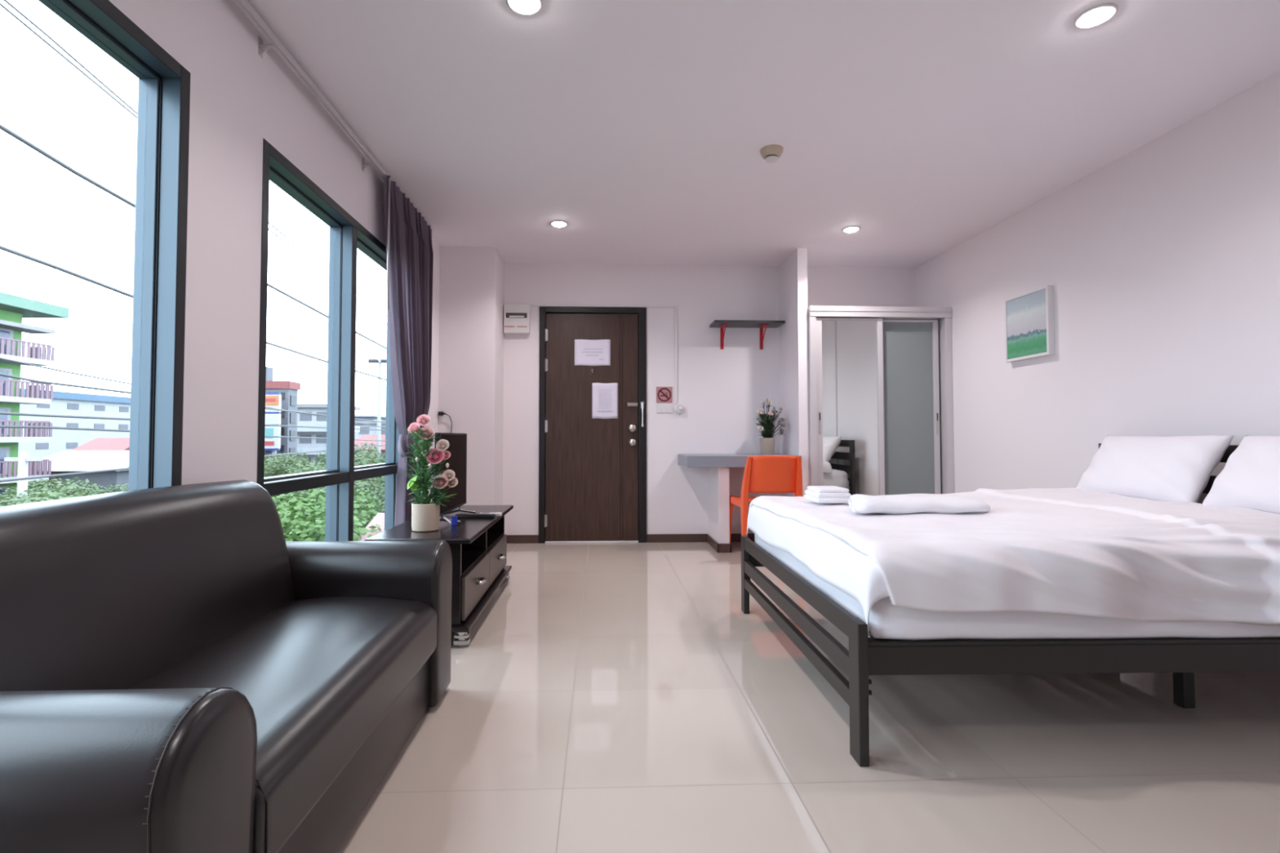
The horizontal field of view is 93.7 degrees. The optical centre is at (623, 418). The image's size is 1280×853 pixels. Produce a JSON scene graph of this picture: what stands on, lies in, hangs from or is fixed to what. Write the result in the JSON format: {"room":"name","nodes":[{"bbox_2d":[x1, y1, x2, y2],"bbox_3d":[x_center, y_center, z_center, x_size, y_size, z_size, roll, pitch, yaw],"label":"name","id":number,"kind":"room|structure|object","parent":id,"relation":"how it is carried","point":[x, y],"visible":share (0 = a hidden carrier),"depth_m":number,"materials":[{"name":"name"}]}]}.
{"room":"studio apartment","nodes":[
{"label":"studio apartment","id":0,"kind":"room"},
{"bbox_2d":[108,0,439,501],"bbox_3d":[-1.394,-0.251,1.605,0.120,2.418,7.100,0,-2,-2],"label":"wall","id":1,"kind":"structure","parent":0,"point":[240,98],"depth_m":2.07,"materials":[{"name":"paint"}]},
{"bbox_2d":[38,0,190,490],"bbox_3d":[-1.365,-0.118,0.988,0.119,1.955,1.675,0,-2,-2],"label":"window","id":2,"kind":"structure","parent":1,"relation":"in","point":[160,253],"depth_m":1.79,"materials":[{"name":"metal"}]},
{"bbox_2d":[257,137,399,541],"bbox_3d":[-1.448,-0.054,3.081,0.119,1.955,1.705,0,-2,-2],"label":"window","id":3,"kind":"structure","parent":1,"relation":"in","point":[347,235],"depth_m":3.05,"materials":[{"name":"metal"}]},
{"bbox_2d":[232,0,431,229],"bbox_3d":[-1.287,-1.419,1.254,0.064,0.072,6.120,0,-2,-2],"label":"rail","id":4,"kind":"object","parent":1,"relation":"attached to","point":[246,7],"visible":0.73,"depth_m":2.44,"materials":[{"name":"white metal"}]},
{"bbox_2d":[384,173,433,526],"bbox_3d":[-1.341,-0.206,3.779,0.122,2.341,0.917,0,-2,-2],"label":"curtain","id":5,"kind":"object","parent":4,"relation":"hanging from","point":[409,247],"visible":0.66,"depth_m":3.65,"materials":[{"name":"purple fabric"}]},
{"bbox_2d":[438,246,504,505],"bbox_3d":[-1.247,-0.150,4.941,0.438,2.418,0.440,0,-2,-2],"label":"wall","id":6,"kind":"structure","parent":0,"point":[472,278],"depth_m":4.74,"materials":[{"name":"paint"}]},
{"bbox_2d":[438,411,452,432],"bbox_3d":[-1.395,0.299,4.684,0.105,0.706,0.035,0,-2,-2],"label":"plug","id":7,"kind":"object","parent":6,"relation":"attached to","point":[440,413],"visible":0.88,"depth_m":4.68,"materials":[{"name":"black plastic"}]},
{"bbox_2d":[502,262,916,534],"bbox_3d":[0.552,-0.139,5.293,4.300,2.418,0.120,0,-2,-2],"label":"wall","id":8,"kind":"structure","parent":0,"point":[721,392],"depth_m":5.24,"materials":[{"name":"paint"}]},
{"bbox_2d":[503,303,530,334],"bbox_3d":[-0.918,-0.854,5.157,0.220,0.250,0.078,0,-2,-2],"label":"box","id":9,"kind":"object","parent":8,"relation":"attached to","point":[517,317],"visible":1,"depth_m":5.13,"materials":[{"name":"white plastic"}]},
{"bbox_2d":[504,325,526,327],"bbox_3d":[-0.923,-0.785,5.123,0.188,0.010,0.002,0,-2,-2],"label":"print","id":10,"kind":"object","parent":9,"relation":"attached to","point":[504,326],"depth_m":5.12},
{"bbox_2d":[509,315,524,317],"bbox_3d":[-0.914,-0.871,5.123,0.125,0.013,0.008,0,-2,-2],"label":"switch","id":11,"kind":"object","parent":9,"relation":"attached to","point":[509,316],"depth_m":5.12,"materials":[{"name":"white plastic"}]},
{"bbox_2d":[506,534,538,543],"bbox_3d":[-0.883,1.031,5.134,0.307,0.070,0.012,0,-2,-2],"label":"baseboard","id":12,"kind":"structure","parent":8,"relation":"attached to","point":[511,539],"depth_m":5.13,"materials":[{"name":"brown wood"}]},
{"bbox_2d":[538,306,646,543],"bbox_3d":[-0.267,0.050,5.207,0.927,2.035,0.154,0,-2,-2],"label":"door","id":13,"kind":"structure","parent":8,"relation":"in","point":[593,472],"depth_m":5.19,"materials":[{"name":"walnut veneer"},{"name":"dark grey painted frame"},{"name":"chrome metal"}]},
{"bbox_2d":[574,339,610,365],"bbox_3d":[-0.272,-0.573,5.209,0.310,0.230,0.004,0,-2,-2],"label":"paper notice","id":14,"kind":"object","parent":13,"relation":"attached to","point":[587,352],"visible":1,"depth_m":5.21,"materials":[{"name":"white paper"}]},
{"bbox_2d":[582,348,604,359],"bbox_3d":[-0.269,-0.559,5.207,0.192,0.098,0.001,0,-2,-2],"label":"print","id":15,"kind":"object","parent":14,"relation":"attached to","point":[587,353],"depth_m":5.21},
{"bbox_2d":[591,382,617,418],"bbox_3d":[-0.164,-0.154,5.201,0.221,0.312,0.004,0,-2,-2],"label":"paper notice","id":16,"kind":"object","parent":13,"relation":"attached to","point":[604,396],"visible":1,"depth_m":5.20,"materials":[{"name":"white paper"}]},
{"bbox_2d":[597,389,612,412],"bbox_3d":[-0.163,-0.154,5.199,0.125,0.192,0.001,0,-2,-2],"label":"print","id":17,"kind":"object","parent":16,"relation":"attached to","point":[604,396],"depth_m":5.20},
{"bbox_2d":[530,304,677,403],"bbox_3d":[-0.171,-0.560,5.210,1.277,0.855,0.014,0,-2,-2],"label":"cable trunking","id":18,"kind":"object","parent":8,"relation":"attached to","point":[675,307],"visible":1,"depth_m":5.22,"materials":[{"name":"white plastic"}]},
{"bbox_2d":[656,386,672,403],"bbox_3d":[0.353,-0.207,5.221,0.140,0.140,0.010,0,-2,-2],"label":"no smoking sign","id":19,"kind":"object","parent":8,"relation":"attached to","point":[664,394],"visible":1,"depth_m":5.22,"materials":[{"name":"red plastic"}]},
{"bbox_2d":[657,403,672,413],"bbox_3d":[0.357,-0.090,5.217,0.139,0.080,0.013,0,-2,-2],"label":"light switch","id":20,"kind":"object","parent":8,"relation":"attached to","point":[661,407],"visible":1,"depth_m":5.21,"materials":[{"name":"white plastic"}]},
{"bbox_2d":[646,533,706,542],"bbox_3d":[0.463,1.032,5.188,0.533,0.070,0.012,0,-2,-2],"label":"trim","id":21,"kind":"structure","parent":8,"relation":"attached to","point":[650,537],"depth_m":5.18,"materials":[{"name":"brown wood"}]},
{"bbox_2d":[674,403,684,413],"bbox_3d":[0.485,-0.088,5.199,0.092,0.092,0.058,0,-2,-2],"label":"wall socket","id":22,"kind":"object","parent":8,"relation":"attached to","point":[679,408],"visible":1,"depth_m":5.20,"materials":[{"name":"white plastic"}]},
{"bbox_2d":[677,453,801,467],"bbox_3d":[0.930,0.343,4.952,0.900,0.090,0.560,0,-2,-2],"label":"desk","id":23,"kind":"object","parent":8,"relation":"attached to","point":[689,460],"visible":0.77,"depth_m":4.67,"materials":[{"name":"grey laminate"}]},
{"bbox_2d":[755,397,786,454],"bbox_3d":[1.213,0.061,4.983,0.278,0.476,0.265,0,-2,-2],"label":"potted flowers","id":24,"kind":"object","parent":23,"relation":"on","point":[767,444],"visible":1,"depth_m":4.94,"materials":[{"name":"green plant"}]},
{"bbox_2d":[730,533,754,542],"bbox_3d":[1.092,1.033,5.212,0.531,0.070,0.012,0,-2,-2],"label":"trim","id":25,"kind":"structure","parent":8,"relation":"attached to","point":[734,537],"depth_m":5.20,"materials":[{"name":"brown wood"}]},
{"bbox_2d":[709,320,785,349],"bbox_3d":[1.055,-0.716,5.152,0.599,0.213,0.235,0,-2,-2],"label":"wall shelf","id":26,"kind":"object","parent":8,"relation":"attached to","point":[761,324],"visible":1,"depth_m":5.14,"materials":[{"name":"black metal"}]},
{"bbox_2d":[247,0,1279,267],"bbox_3d":[0.694,-1.516,1.735,4.300,0.120,7.320,0,-2,-2],"label":"ceiling","id":27,"kind":"structure","parent":0,"point":[641,126],"depth_m":2.71,"materials":[{"name":"paint"}]},
{"bbox_2d":[505,0,542,15],"bbox_3d":[-0.345,-1.436,2.080,0.128,0.020,0.128,0,-2,-2],"label":"recessed light","id":28,"kind":"object","parent":27,"relation":"in","point":[523,7],"visible":1,"depth_m":2.09,"materials":[{"name":"white plastic"}]},
{"bbox_2d":[511,0,537,12],"bbox_3d":[-0.345,-1.435,2.080,0.090,0.016,0.090,0,-2,-2],"label":"diffuser","id":29,"kind":"object","parent":28,"relation":"attached to","point":[517,6],"depth_m":2.08,"materials":[{"name":"white plastic"}]},
{"bbox_2d":[550,220,568,227],"bbox_3d":[-0.458,-1.370,4.247,0.128,0.020,0.128,0,-2,-2],"label":"recessed light","id":30,"kind":"object","parent":27,"relation":"in","point":[558,224],"visible":1,"depth_m":4.22,"materials":[{"name":"white plastic"}]},
{"bbox_2d":[552,222,565,226],"bbox_3d":[-0.458,-1.369,4.247,0.090,0.016,0.090,0,-2,-2],"label":"diffuser","id":31,"kind":"object","parent":30,"relation":"attached to","point":[554,224],"depth_m":4.23,"materials":[{"name":"white plastic"}]},
{"bbox_2d":[760,144,783,163],"bbox_3d":[0.778,-1.383,3.156,0.120,0.060,0.120,0,-2,-2],"label":"smoke detector","id":32,"kind":"object","parent":27,"relation":"attached to","point":[771,153],"visible":1,"depth_m":3.12,"materials":[{"name":"beige plastic"}]},
{"bbox_2d":[841,226,860,232],"bbox_3d":[1.652,-1.367,4.360,0.128,0.020,0.128,0,-2,-2],"label":"recessed light","id":33,"kind":"object","parent":27,"relation":"in","point":[851,228],"visible":1,"depth_m":4.34,"materials":[{"name":"white plastic"}]},
{"bbox_2d":[844,227,857,232],"bbox_3d":[1.652,-1.365,4.360,0.090,0.016,0.090,0,-2,-2],"label":"diffuser","id":34,"kind":"object","parent":33,"relation":"attached to","point":[846,229],"depth_m":4.34,"materials":[{"name":"white plastic"}]},
{"bbox_2d":[1073,3,1118,29],"bbox_3d":[1.690,-1.434,2.151,0.128,0.020,0.128,0,-2,-2],"label":"recessed light","id":35,"kind":"object","parent":27,"relation":"in","point":[1094,16],"visible":1,"depth_m":2.14,"materials":[{"name":"white plastic"}]},
{"bbox_2d":[1080,8,1111,26],"bbox_3d":[1.690,-1.432,2.151,0.090,0.016,0.090,0,-2,-2],"label":"diffuser","id":36,"kind":"object","parent":35,"relation":"attached to","point":[1091,16],"depth_m":2.14,"materials":[{"name":"white plastic"}]},
{"bbox_2d":[778,248,809,496],"bbox_3d":[1.419,-0.147,5.017,0.080,2.418,0.500,0,-2,-2],"label":"wall partition","id":37,"kind":"structure","parent":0,"point":[793,272],"depth_m":4.85,"materials":[{"name":"paint"}]},
{"bbox_2d":[335,542,1279,852],"bbox_3d":[0.694,1.021,1.659,4.300,0.120,7.320,0,-2,-2],"label":"floor","id":38,"kind":"structure","parent":0,"point":[606,697],"depth_m":1.75,"materials":[{"name":"tile"}]},
{"bbox_2d":[0,480,452,852],"bbox_3d":[-0.946,0.565,1.452,0.715,0.779,1.463,0,-2,-2],"label":"sofa","id":39,"kind":"object","parent":38,"relation":"on","point":[179,673],"visible":1,"depth_m":1.22,"materials":[{"name":"leather"}]},
{"bbox_2d":[128,596,436,852],"bbox_3d":[-0.835,0.655,1.452,0.489,0.191,1.027,0,-2,-2],"label":"seat cushion","id":40,"kind":"object","parent":39,"relation":"on","point":[317,675],"depth_m":1.36,"materials":[{"name":"leather"}]},
{"bbox_2d":[364,505,513,646],"bbox_3d":[-0.901,0.769,3.180,0.451,0.475,1.270,0,-2,-2],"label":"tv stand","id":41,"kind":"object","parent":38,"relation":"on","point":[478,546],"visible":0.59,"depth_m":2.88,"materials":[{"name":"brown laminate"}]},
{"bbox_2d":[411,501,439,532],"bbox_3d":[-0.924,0.456,2.798,0.126,0.127,0.126,0,-2,-2],"label":"pot","id":42,"kind":"object","parent":41,"relation":"on","point":[425,515],"depth_m":2.75,"materials":[{"name":"beige ceramic"}]},
{"bbox_2d":[400,413,457,532],"bbox_3d":[-0.921,0.250,2.809,0.236,0.541,0.219,1,-2,-41],"label":"potted flowers","id":43,"kind":"object","parent":41,"relation":"on","point":[425,513],"visible":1,"depth_m":2.78,"materials":[{"name":"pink plant"}]},
{"bbox_2d":[442,515,457,525],"bbox_3d":[-0.864,0.501,2.959,0.097,0.048,0.019,-1,-2,23],"label":"tag","id":44,"kind":"object","parent":41,"relation":"on","point":[454,518],"visible":0.98,"depth_m":2.94,"materials":[{"name":"blue plastic"}]},
{"bbox_2d":[431,432,475,523],"bbox_3d":[-0.911,0.303,3.181,0.174,0.454,0.575,0,-2,-2],"label":"television","id":45,"kind":"object","parent":41,"relation":"on","point":[457,461],"visible":0.61,"depth_m":3.20,"materials":[{"name":"black plastic"}]},
{"bbox_2d":[454,513,495,518],"bbox_3d":[-0.798,0.522,3.227,0.210,0.022,0.048,0,-2,2],"label":"remote control","id":46,"kind":"object","parent":41,"relation":"on","point":[459,515],"visible":0.96,"depth_m":3.20,"materials":[{"name":"black plastic"}]},
{"bbox_2d":[480,512,502,516],"bbox_3d":[-0.731,0.525,3.294,0.120,0.019,0.040,0,-2,-5],"label":"remote control","id":47,"kind":"object","parent":41,"relation":"on","point":[497,514],"visible":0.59,"depth_m":3.28,"materials":[{"name":"white plastic"}]},
{"bbox_2d":[707,467,729,543],"bbox_3d":[0.781,0.725,4.975,0.085,0.672,0.480,0,-2,-2],"label":"pier","id":48,"kind":"object","parent":38,"relation":"on","point":[718,518],"visible":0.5,"depth_m":4.75,"materials":[{"name":"paint"}]},
{"bbox_2d":[706,533,731,552],"bbox_3d":[0.782,1.025,4.954,0.109,0.070,0.480,0,-2,-2],"label":"trim","id":49,"kind":"structure","parent":48,"relation":"attached to","point":[719,548],"depth_m":4.72,"materials":[{"name":"brown wood"}]},
{"bbox_2d":[728,455,802,542],"bbox_3d":[1.071,0.661,4.576,0.468,0.776,0.561,0,-2,-4],"label":"chair","id":50,"kind":"object","parent":38,"relation":"on","point":[762,473],"visible":0.62,"depth_m":4.35,"materials":[{"name":"orange plastic"}]},
{"bbox_2d":[807,306,954,495],"bbox_3d":[2.036,0.088,5.011,1.151,1.947,0.545,0,-2,-2],"label":"wardrobe","id":51,"kind":"object","parent":38,"relation":"on","point":[881,412],"visible":0.62,"depth_m":4.79,"materials":[{"name":"silver metal"}]},
{"bbox_2d":[741,443,1279,766],"bbox_3d":[1.613,0.546,2.438,1.960,0.875,1.500,0,-2,-1],"label":"frame","id":52,"kind":"object","parent":38,"relation":"on","point":[1183,657],"visible":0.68,"depth_m":1.71,"materials":[{"name":"black paint"}]},
{"bbox_2d":[754,533,1279,639],"bbox_3d":[1.621,0.543,2.431,1.879,0.237,1.428,0,-2,-1],"label":"mattress","id":53,"kind":"object","parent":52,"relation":"on","point":[886,620],"visible":0.12,"depth_m":1.71,"materials":[{"name":"white fabric"}]},
{"bbox_2d":[746,505,889,631],"bbox_3d":[0.966,0.526,2.412,0.627,0.237,1.477,0,-2,-1],"label":"sheet","id":54,"kind":"object","parent":53,"relation":"on","point":[828,557],"visible":0.19,"depth_m":2.00,"materials":[{"name":"white fabric"}]},
{"bbox_2d":[748,488,1279,625],"bbox_3d":[1.505,0.470,2.411,1.670,0.277,1.558,0,-2,-1],"label":"duvet","id":55,"kind":"object","parent":53,"relation":"on","point":[1076,551],"visible":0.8,"depth_m":1.72,"materials":[{"name":"white fabric"}]},
{"bbox_2d":[803,485,850,503],"bbox_3d":[0.943,0.350,2.779,0.165,0.064,0.200,0,-2,-1],"label":"folded towel","id":56,"kind":"object","parent":55,"relation":"on","point":[817,494],"visible":0.92,"depth_m":2.70,"materials":[{"name":"white fabric"}]},
{"bbox_2d":[848,493,990,514],"bbox_3d":[1.149,0.342,2.402,0.507,0.072,0.251,0,-2,3],"label":"rolled towel","id":57,"kind":"object","parent":55,"relation":"on","point":[858,503],"visible":0.98,"depth_m":2.29,"materials":[{"name":"white fabric"}]},
{"bbox_2d":[1075,435,1234,502],"bbox_3d":[2.409,0.229,2.775,0.241,0.302,0.602,0,-2,-5],"label":"pillow","id":58,"kind":"object","parent":53,"relation":"on","point":[1176,468],"visible":0.93,"depth_m":2.65,"materials":[{"name":"white fabric"}]},
{"bbox_2d":[1202,435,1279,514],"bbox_3d":[2.426,0.209,2.126,0.246,0.302,0.626,0,-2,-1],"label":"pillow","id":59,"kind":"object","parent":53,"relation":"on","point":[1250,477],"visible":0.88,"depth_m":2.25,"materials":[{"name":"white fabric"}]},
{"bbox_2d":[915,70,1279,503],"bbox_3d":[2.785,-0.246,1.770,0.116,2.418,7.100,0,-2,-2],"label":"wall","id":60,"kind":"structure","parent":0,"point":[1154,259],"depth_m":3.17,"materials":[{"name":"paint"}]},
{"bbox_2d":[1004,284,1055,362],"bbox_3d":[2.638,-0.606,3.912,0.042,0.432,0.400,0,-2,-2],"label":"framed picture","id":61,"kind":"object","parent":60,"relation":"attached to","point":[1029,316],"visible":1,"depth_m":3.87},
{"label":"outside","id":62,"kind":"structure","parent":0,"visible":0},
{"bbox_3d":[-88.878,11.477,96.266,230.000,0.300,320.000,0,-2,-2],"label":"ground","id":63,"kind":"structure","parent":62,"visible":0},
{"bbox_2d":[4,451,42,502],"bbox_3d":[-25.007,5.265,24.885,1.400,7.800,0.400,0,-2,-2],"label":"utility pole","id":64,"kind":"object","parent":63,"relation":"on","point":[23,460],"visible":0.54,"depth_m":24.90,"materials":[{"name":"concrete"}]},
{"bbox_2d":[0,492,68,506],"bbox_3d":[-21.535,5.819,21.426,5.232,6.500,5.834,1,-2,-31],"label":"tree","id":65,"kind":"object","parent":63,"relation":"on","point":[2,504],"visible":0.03,"depth_m":21.02,"materials":[{"name":"green plant"}]},
{"bbox_2d":[0,292,69,501],"bbox_3d":[-51.653,0.067,33.302,15.400,18.700,28.600,0,-2,-2],"label":"apartment building","id":66,"kind":"structure","parent":63,"relation":"on","point":[13,308],"depth_m":45.30,"materials":[{"name":"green concrete"}]},
{"bbox_2d":[0,476,75,503],"bbox_3d":[-35.333,6.499,35.315,5.368,5.980,4.813,2,-2,-41],"label":"tree","id":67,"kind":"object","parent":63,"relation":"on","point":[36,486],"visible":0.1,"depth_m":35.50,"materials":[{"name":"green plant"}]},
{"bbox_2d":[11,488,83,504],"bbox_3d":[-24.000,6.006,25.459,5.127,6.370,5.718,0,-2,11],"label":"tree","id":68,"kind":"object","parent":63,"relation":"on","point":[56,497],"visible":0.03,"depth_m":24.72,"materials":[{"name":"green plant"}]},
{"bbox_2d":[8,476,106,502],"bbox_3d":[-27.516,6.119,29.193,5.127,6.370,5.718,-1,-2,17],"label":"tree","id":69,"kind":"object","parent":63,"relation":"on","point":[71,488],"visible":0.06,"depth_m":29.84,"materials":[{"name":"green plant"}]},
{"bbox_2d":[17,388,130,457],"bbox_3d":[-105.826,3.580,94.835,37.200,15.400,47.200,0,-2,-2],"label":"office building","id":70,"kind":"structure","parent":63,"relation":"on","point":[63,403],"depth_m":95.87,"materials":[{"name":"white concrete"}]},
{"bbox_2d":[27,450,128,493],"bbox_3d":[-45.401,6.431,53.481,8.900,7.200,10.600,0,-2,-2],"label":"warehouse","id":71,"kind":"structure","parent":63,"relation":"on","point":[64,461],"depth_m":49.65,"materials":[{"name":"metal"}]},
{"bbox_2d":[66,483,128,493],"bbox_3d":[-29.957,6.525,34.022,5.251,5.850,4.709,-1,-2,24],"label":"tree","id":72,"kind":"object","parent":63,"relation":"on","point":[122,488],"visible":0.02,"depth_m":34.04,"materials":[{"name":"green plant"}]},
{"bbox_2d":[71,437,129,450],"bbox_3d":[-55.880,6.280,66.689,5.400,8.300,7.400,0,-2,-2],"label":"house","id":73,"kind":"structure","parent":63,"relation":"on","point":[98,443],"depth_m":64.86,"materials":[{"name":"pink"}]},
{"bbox_2d":[264,392,281,505],"bbox_3d":[-38.030,3.807,62.662,4.150,13.000,0.800,0,-2,-2],"label":"billboard","id":74,"kind":"object","parent":63,"relation":"on","point":[273,400],"visible":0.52,"depth_m":62.52,"materials":[{"name":"concrete"}]},
{"bbox_2d":[264,366,300,502],"bbox_3d":[-42.462,2.387,65.334,12.900,16.000,2.400,0,-2,-2],"label":"tower building","id":75,"kind":"structure","parent":63,"relation":"on","point":[288,390],"depth_m":64.74,"materials":[{"name":"white concrete"}]},
{"bbox_2d":[263,454,307,497],"bbox_3d":[-27.905,6.321,46.573,6.301,7.020,5.650,0,-2,5],"label":"tree","id":76,"kind":"object","parent":63,"relation":"on","point":[270,472],"visible":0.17,"depth_m":46.61,"materials":[{"name":"green plant"}]},
{"bbox_2d":[264,450,315,501],"bbox_3d":[-32.350,6.554,56.417,6.418,7.150,5.755,-1,-2,21],"label":"tree","id":77,"kind":"object","parent":63,"relation":"on","point":[305,460],"visible":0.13,"depth_m":56.33,"materials":[{"name":"green plant"}]},
{"bbox_2d":[285,460,325,500],"bbox_3d":[-20.461,6.257,41.246,6.126,6.825,5.494,0,-2,-10],"label":"tree","id":78,"kind":"object","parent":63,"relation":"on","point":[301,463],"visible":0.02,"depth_m":40.34,"materials":[{"name":"green plant"}]},
{"bbox_2d":[271,488,378,538],"bbox_3d":[-10.938,5.725,20.992,5.025,6.662,5.179,2,-2,-43],"label":"tree","id":79,"kind":"object","parent":63,"relation":"on","point":[290,503],"visible":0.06,"depth_m":20.56,"materials":[{"name":"green plant"}]},
{"bbox_2d":[296,404,359,469],"bbox_3d":[-44.829,4.662,85.947,10.400,13.100,9.700,0,-2,-2],"label":"apartment building","id":80,"kind":"structure","parent":63,"relation":"on","point":[304,445],"depth_m":82.30,"materials":[{"name":"grey concrete"}]},
{"bbox_2d":[276,497,381,541],"bbox_3d":[-8.868,5.674,17.197,5.081,6.535,4.929,0,-2,-8],"label":"tree","id":81,"kind":"object","parent":63,"relation":"on","point":[310,527],"visible":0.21,"depth_m":16.96,"materials":[{"name":"green plant"}]},
{"bbox_2d":[278,450,385,506],"bbox_3d":[-16.881,5.742,36.002,6.768,7.540,6.069,1,-2,-23],"label":"tree","id":82,"kind":"object","parent":63,"relation":"on","point":[357,463],"visible":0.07,"depth_m":36.23,"materials":[{"name":"green plant"}]},
{"bbox_2d":[293,476,384,519],"bbox_3d":[-13.603,5.944,29.820,5.441,6.760,6.068,0,-2,-6],"label":"tree","id":83,"kind":"object","parent":63,"relation":"on","point":[358,485],"visible":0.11,"depth_m":29.43,"materials":[{"name":"green plant"}]},
{"bbox_2d":[313,442,385,484],"bbox_3d":[-21.741,5.814,49.100,6.592,8.190,7.351,1,-2,-25],"label":"tree","id":84,"kind":"object","parent":63,"relation":"on","point":[357,451],"visible":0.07,"depth_m":48.53,"materials":[{"name":"green plant"}]},
{"bbox_2d":[354,512,384,541],"bbox_3d":[-5.464,5.877,17.829,3.700,6.150,3.800,0,-2,-2],"label":"house","id":85,"kind":"structure","parent":63,"relation":"on","point":[379,519],"depth_m":17.05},
{"bbox_2d":[354,421,385,439],"bbox_3d":[-44.426,6.177,111.198,8.200,11.200,11.200,0,-2,-2],"label":"house","id":86,"kind":"structure","parent":63,"relation":"on","point":[357,434],"depth_m":106.24,"materials":[{"name":"grey concrete"}]},
{"bbox_2d":[354,435,385,481],"bbox_3d":[-23.679,5.957,60.961,5.900,8.600,9.400,0,-2,-2],"label":"house","id":87,"kind":"structure","parent":63,"relation":"on","point":[362,437],"depth_m":58.67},
{"bbox_2d":[355,414,386,421],"bbox_3d":[-53.971,5.839,124.849,11.200,12.700,19.200,0,-2,-2],"label":"house","id":88,"kind":"structure","parent":63,"relation":"on","point":[371,417],"depth_m":116.17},
{"bbox_2d":[368,359,386,462],"bbox_3d":[-20.166,2.505,49.390,1.800,14.800,0.400,0,-2,-2],"label":"street lamp","id":89,"kind":"object","parent":63,"relation":"on","point":[370,361],"visible":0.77,"depth_m":49.41,"materials":[{"name":"concrete"}]},
{"bbox_3d":[-9.111,0.240,2.637,0.323,16.500,0.340,0,-2,-2],"label":"utility pole","id":90,"kind":"object","parent":63,"relation":"on","visible":0},
{"bbox_2d":[0,373,385,422],"bbox_3d":[-9.841,-0.284,21.146,0.044,1.170,37.002,0,-2,-2],"label":"overhead cable","id":91,"kind":"object","parent":90,"relation":"attached to","point":[1,374],"visible":0.52,"depth_m":10.45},
{"bbox_2d":[0,357,385,427],"bbox_3d":[-9.841,-0.053,21.139,0.028,1.942,37.002,0,-2,-2],"label":"overhead cable","id":92,"kind":"object","parent":90,"relation":"attached to","point":[2,358],"visible":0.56,"depth_m":10.35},
{"bbox_2d":[0,444,385,482],"bbox_3d":[-9.841,1.089,21.105,0.044,0.755,37.001,0,-2,-2],"label":"overhead cable","id":93,"kind":"object","parent":90,"relation":"attached to","point":[122,468],"visible":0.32,"depth_m":10.47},
{"bbox_2d":[0,412,385,431],"bbox_3d":[-9.841,0.303,21.129,0.044,0.283,37.000,0,-2,-2],"label":"overhead cable","id":94,"kind":"object","parent":90,"relation":"attached to","point":[1,413],"visible":0.52,"depth_m":10.49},
{"bbox_2d":[0,425,385,441],"bbox_3d":[-9.841,0.787,21.114,0.044,0.662,37.000,0,-2,-2],"label":"overhead cable","id":95,"kind":"object","parent":90,"relation":"attached to","point":[1,426],"visible":0.52,"depth_m":10.48,"materials":[{"name":"black rubber"}]},
{"bbox_2d":[0,245,386,380],"bbox_3d":[-9.841,-2.066,21.200,0.060,0.882,37.001,0,-2,-2],"label":"overhead cable","id":96,"kind":"object","parent":90,"relation":"attached to","point":[3,248],"visible":0.44,"depth_m":10.49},
{"bbox_2d":[0,124,386,349],"bbox_3d":[-9.841,-3.553,21.245,0.068,2.135,37.004,0,-2,-2],"label":"overhead cable","id":97,"kind":"object","parent":90,"relation":"attached to","point":[3,128],"visible":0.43,"depth_m":10.49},
{"bbox_2d":[0,3,386,324],"bbox_3d":[-9.841,-4.593,21.277,0.032,3.851,37.003,0,-2,-2],"label":"overhead cable","id":98,"kind":"object","parent":90,"relation":"attached to","point":[1,5],"visible":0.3,"depth_m":10.54,"materials":[{"name":"black rubber"}]},
{"bbox_2d":[3,0,386,315],"bbox_3d":[-9.841,-5.003,21.289,0.032,3.159,37.002,0,-2,-2],"label":"overhead cable","id":99,"kind":"object","parent":90,"relation":"attached to","point":[6,1],"visible":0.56,"depth_m":10.57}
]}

